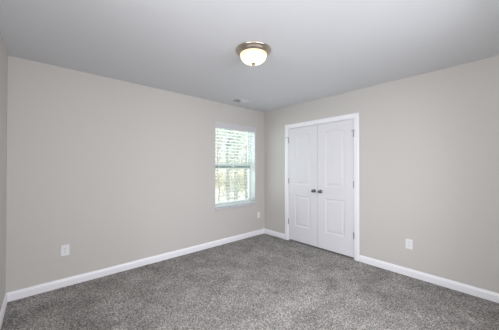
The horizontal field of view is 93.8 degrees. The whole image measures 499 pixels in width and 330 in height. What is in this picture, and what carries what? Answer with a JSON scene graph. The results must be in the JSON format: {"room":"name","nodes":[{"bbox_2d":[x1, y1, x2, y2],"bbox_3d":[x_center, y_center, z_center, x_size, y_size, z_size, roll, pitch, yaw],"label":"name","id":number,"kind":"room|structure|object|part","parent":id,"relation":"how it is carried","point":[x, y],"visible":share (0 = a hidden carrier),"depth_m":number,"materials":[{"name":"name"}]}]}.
{"room":"empty bedroom","nodes":[
{"label":"empty bedroom","id":0,"kind":"room"},
{"bbox_2d":[0,31,7,310],"bbox_3d":[-1.206,0.119,0.848,0.160,2.440,3.780,0,-1,-42],"label":"wall","id":1,"kind":"structure","parent":0,"point":[3,53],"depth_m":2.10,"materials":[{"name":"grey paint"}]},
{"bbox_2d":[0,293,6,329],"bbox_3d":[-1.195,1.299,0.956,0.014,0.091,3.620,0,-1,-42],"label":"baseboard","id":2,"kind":"structure","parent":1,"relation":"attached to","point":[2,312],"depth_m":2.07,"materials":[{"name":"white paint"}]},
{"bbox_2d":[6,55,263,292],"bbox_3d":[-1.104,0.140,3.579,3.950,2.440,0.160,0,-1,-42],"label":"wall","id":3,"kind":"structure","parent":0,"point":[117,172],"depth_m":2.88,"materials":[{"name":"grey paint"}]},
{"bbox_2d":[61,244,68,255],"bbox_3d":[-2.060,0.952,2.608,0.076,0.120,0.008,0,-1,-42],"label":"wall outlet","id":4,"kind":"object","parent":3,"relation":"attached to","point":[64,248],"visible":1,"depth_m":2.60,"materials":[{"name":"white plastic"}]},
{"bbox_2d":[7,229,263,301],"bbox_3d":[-1.048,1.318,3.506,3.630,0.091,0.014,0,-1,-42],"label":"baseboard","id":5,"kind":"structure","parent":3,"relation":"attached to","point":[41,288],"depth_m":2.92,"materials":[{"name":"white paint"}]},
{"bbox_2d":[215,122,254,206],"bbox_3d":[-0.293,0.004,4.320,0.925,1.475,0.176,0,-1,-42],"label":"window","id":6,"kind":"structure","parent":3,"relation":"in","point":[248,156],"depth_m":4.59,"materials":[{"name":"white plastic"}]},
{"bbox_3d":[-0.340,-0.346,4.376,0.869,0.719,0.025,0,-1,-42],"label":"sash","id":7,"kind":"part","parent":6,"relation":"part of","materials":[{"name":"white plastic"}]},
{"bbox_3d":[-0.321,0.036,4.351,0.873,0.052,0.034,0,-1,-42],"label":"meeting rail","id":8,"kind":"part","parent":6,"relation":"part of","materials":[{"name":"white plastic"}]},
{"bbox_3d":[-0.323,0.363,4.350,0.869,0.702,0.026,0,-1,-42],"label":"sash","id":9,"kind":"part","parent":6,"relation":"part of","materials":[{"name":"white plastic"}]},
{"bbox_2d":[215,122,254,204],"bbox_3d":[-0.260,-0.026,4.283,0.911,1.416,0.090,0,-1,-42],"label":"window blind","id":10,"kind":"object","parent":6,"relation":"attached to","point":[218,124],"visible":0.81,"depth_m":4.28,"materials":[{"name":"grey plastic"}]},
{"bbox_3d":[-0.270,0.672,4.288,0.903,0.020,0.060,0,-1,-42],"label":"rail","id":11,"kind":"part","parent":10,"relation":"part of","materials":[{"name":"white plastic"}]},
{"bbox_2d":[215,202,255,210],"bbox_3d":[-0.266,0.754,4.282,0.921,0.034,0.132,0,-1,-42],"label":"window sill","id":12,"kind":"structure","parent":3,"relation":"attached to","point":[249,203],"depth_m":4.25,"materials":[{"name":"white wood"}]},
{"bbox_2d":[0,0,498,111],"bbox_3d":[0.469,-1.162,2.459,4.790,0.150,3.940,0,-1,-42],"label":"ceiling","id":13,"kind":"structure","parent":0,"point":[320,49],"depth_m":2.04,"materials":[{"name":"white paint"}]},
{"bbox_2d":[231,98,248,103],"bbox_3d":[-0.149,-1.069,3.917,0.304,0.016,0.144,0,-1,-42],"label":"ceiling vent","id":14,"kind":"object","parent":13,"relation":"in","point":[235,99],"visible":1,"depth_m":3.88,"materials":[{"name":"white metal"}]},
{"bbox_2d":[236,41,270,65],"bbox_3d":[0.037,-1.014,2.213,0.334,0.151,0.334,0,-1,-42],"label":"ceiling light","id":15,"kind":"object","parent":13,"relation":"attached to","point":[252,53],"visible":1,"depth_m":2.12,"materials":[{"name":"white glass"}]},
{"bbox_2d":[1,233,498,329],"bbox_3d":[0.452,1.453,2.426,4.430,0.200,3.620,0,-1,-42],"label":"floor","id":16,"kind":"structure","parent":0,"point":[263,281],"depth_m":2.37,"materials":[{"name":"grey carpet"}]},
{"bbox_2d":[264,55,498,292],"bbox_3d":[1.568,0.142,3.432,0.160,2.440,3.620,0,-1,-42],"label":"wall","id":17,"kind":"structure","parent":0,"point":[429,142],"depth_m":2.74,"materials":[{"name":"grey paint"}]},
{"bbox_2d":[264,228,284,238],"bbox_3d":[0.475,1.327,4.515,0.014,0.091,0.537,0,-1,-42],"label":"baseboard","id":18,"kind":"structure","parent":17,"relation":"attached to","point":[266,231],"depth_m":4.50,"materials":[{"name":"white paint"}]},
{"bbox_2d":[288,125,317,246],"bbox_3d":[0.886,0.341,4.058,0.101,2.006,0.650,0,-1,-42],"label":"door","id":19,"kind":"structure","parent":17,"relation":"in","point":[303,141],"depth_m":4.03,"materials":[{"name":"white paint"}]},
{"bbox_3d":[0.919,0.807,4.046,0.008,0.546,0.316,0,-1,-42],"label":"raised panel","id":20,"kind":"part","parent":19,"relation":"part of","materials":[{"name":"white paint"}]},
{"bbox_3d":[0.920,-0.104,4.053,0.008,0.896,0.316,0,-1,-42],"label":"raised panel","id":21,"kind":"part","parent":19,"relation":"part of","materials":[{"name":"white paint"}]},
{"bbox_2d":[285,112,358,260],"bbox_3d":[1.165,0.312,3.869,0.177,2.113,1.348,0,-1,-42],"label":"door frame","id":22,"kind":"structure","parent":17,"relation":"attached to","point":[355,116],"depth_m":3.41,"materials":[{"name":"white paint"}]},
{"bbox_2d":[318,119,353,257],"bbox_3d":[1.311,0.337,3.582,0.101,2.006,0.616,0,-1,-42],"label":"door","id":23,"kind":"structure","parent":17,"relation":"in","point":[335,139],"depth_m":3.58,"materials":[{"name":"white paint"}]},
{"bbox_3d":[1.317,0.804,3.600,0.008,0.546,0.316,0,-1,-42],"label":"raised panel","id":24,"kind":"part","parent":23,"relation":"part of","materials":[{"name":"white paint"}]},
{"bbox_3d":[1.318,-0.107,3.607,0.008,0.896,0.316,0,-1,-42],"label":"raised panel","id":25,"kind":"part","parent":23,"relation":"part of","materials":[{"name":"white paint"}]},
{"bbox_2d":[405,239,412,249],"bbox_3d":[1.957,0.970,2.862,0.008,0.120,0.076,0,-1,-42],"label":"wall outlet","id":26,"kind":"object","parent":17,"relation":"attached to","point":[409,243],"visible":1,"depth_m":2.86,"materials":[{"name":"white plastic"}]},
{"bbox_2d":[359,255,498,302],"bbox_3d":[2.132,1.315,2.659,0.014,0.091,1.727,0,-1,-42],"label":"baseboard","id":27,"kind":"structure","parent":17,"relation":"attached to","point":[478,292],"depth_m":2.66,"materials":[{"name":"white paint"}]},
{"label":"outside","id":28,"kind":"structure","parent":0,"visible":0},
{"bbox_2d":[215,160,247,201],"bbox_3d":[-11.920,0.339,48.445,120.000,8.950,78.500,0,-1,-42],"label":"ground","id":29,"kind":"structure","parent":28,"point":[221,186],"depth_m":28.80,"materials":[{"name":"green plant"}]},
{"bbox_2d":[215,132,226,200],"bbox_3d":[-2.500,-0.733,14.246,2.816,10.371,2.544,0,0,-17],"label":"tree","id":30,"kind":"object","parent":29,"relation":"on","point":[222,132],"visible":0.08,"depth_m":14.25,"materials":[{"name":"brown plant"}]},
{"bbox_2d":[215,128,233,202],"bbox_3d":[-2.762,-0.387,18.951,2.579,9.632,2.761,0,-1,-34],"label":"tree","id":31,"kind":"object","parent":29,"relation":"on","point":[216,148],"visible":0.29,"depth_m":19.08,"materials":[{"name":"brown plant"}]},
{"bbox_2d":[217,129,233,191],"bbox_3d":[-2.662,-1.248,26.916,2.788,9.972,2.651,0,-1,-40],"label":"tree","id":32,"kind":"object","parent":29,"relation":"on","point":[221,129],"visible":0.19,"depth_m":26.92,"materials":[{"name":"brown plant"}]},
{"bbox_2d":[215,128,246,200],"bbox_3d":[-1.114,-0.343,10.654,2.403,9.910,2.672,0,0,-27],"label":"tree","id":33,"kind":"object","parent":29,"relation":"on","point":[227,151],"visible":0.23,"depth_m":10.51,"materials":[{"name":"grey plant"}]},
{"bbox_2d":[215,169,247,189],"bbox_3d":[-1.559,1.753,34.631,17.639,3.431,11.714,0,0,-6],"label":"undergrowth","id":34,"kind":"object","parent":29,"relation":"on","point":[218,169],"visible":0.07,"depth_m":32.76,"materials":[{"name":"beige plant"}]},
{"bbox_2d":[221,130,247,199],"bbox_3d":[-0.972,-0.052,16.692,2.859,9.052,2.596,0,0,1],"label":"tree","id":35,"kind":"object","parent":29,"relation":"on","point":[235,180],"visible":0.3,"depth_m":16.47,"materials":[{"name":"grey plant"}]},
{"bbox_2d":[221,130,247,198],"bbox_3d":[-1.393,-0.588,21.442,2.620,9.010,2.562,0,-1,33],"label":"tree","id":36,"kind":"object","parent":29,"relation":"on","point":[234,176],"visible":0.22,"depth_m":21.34,"materials":[{"name":"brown plant"}]},
{"bbox_2d":[226,131,243,199],"bbox_3d":[-1.243,-1.556,24.684,2.678,10.780,2.661,0,0,-16],"label":"tree","id":37,"kind":"object","parent":29,"relation":"on","point":[237,131],"visible":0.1,"depth_m":24.58,"materials":[{"name":"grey plant"}]},
{"bbox_2d":[226,131,247,198],"bbox_3d":[-0.063,-0.948,13.330,2.686,10.459,2.342,0,0,-4],"label":"tree","id":38,"kind":"object","parent":29,"relation":"on","point":[245,182],"visible":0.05,"depth_m":13.33,"materials":[{"name":"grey plant"}]}
]}

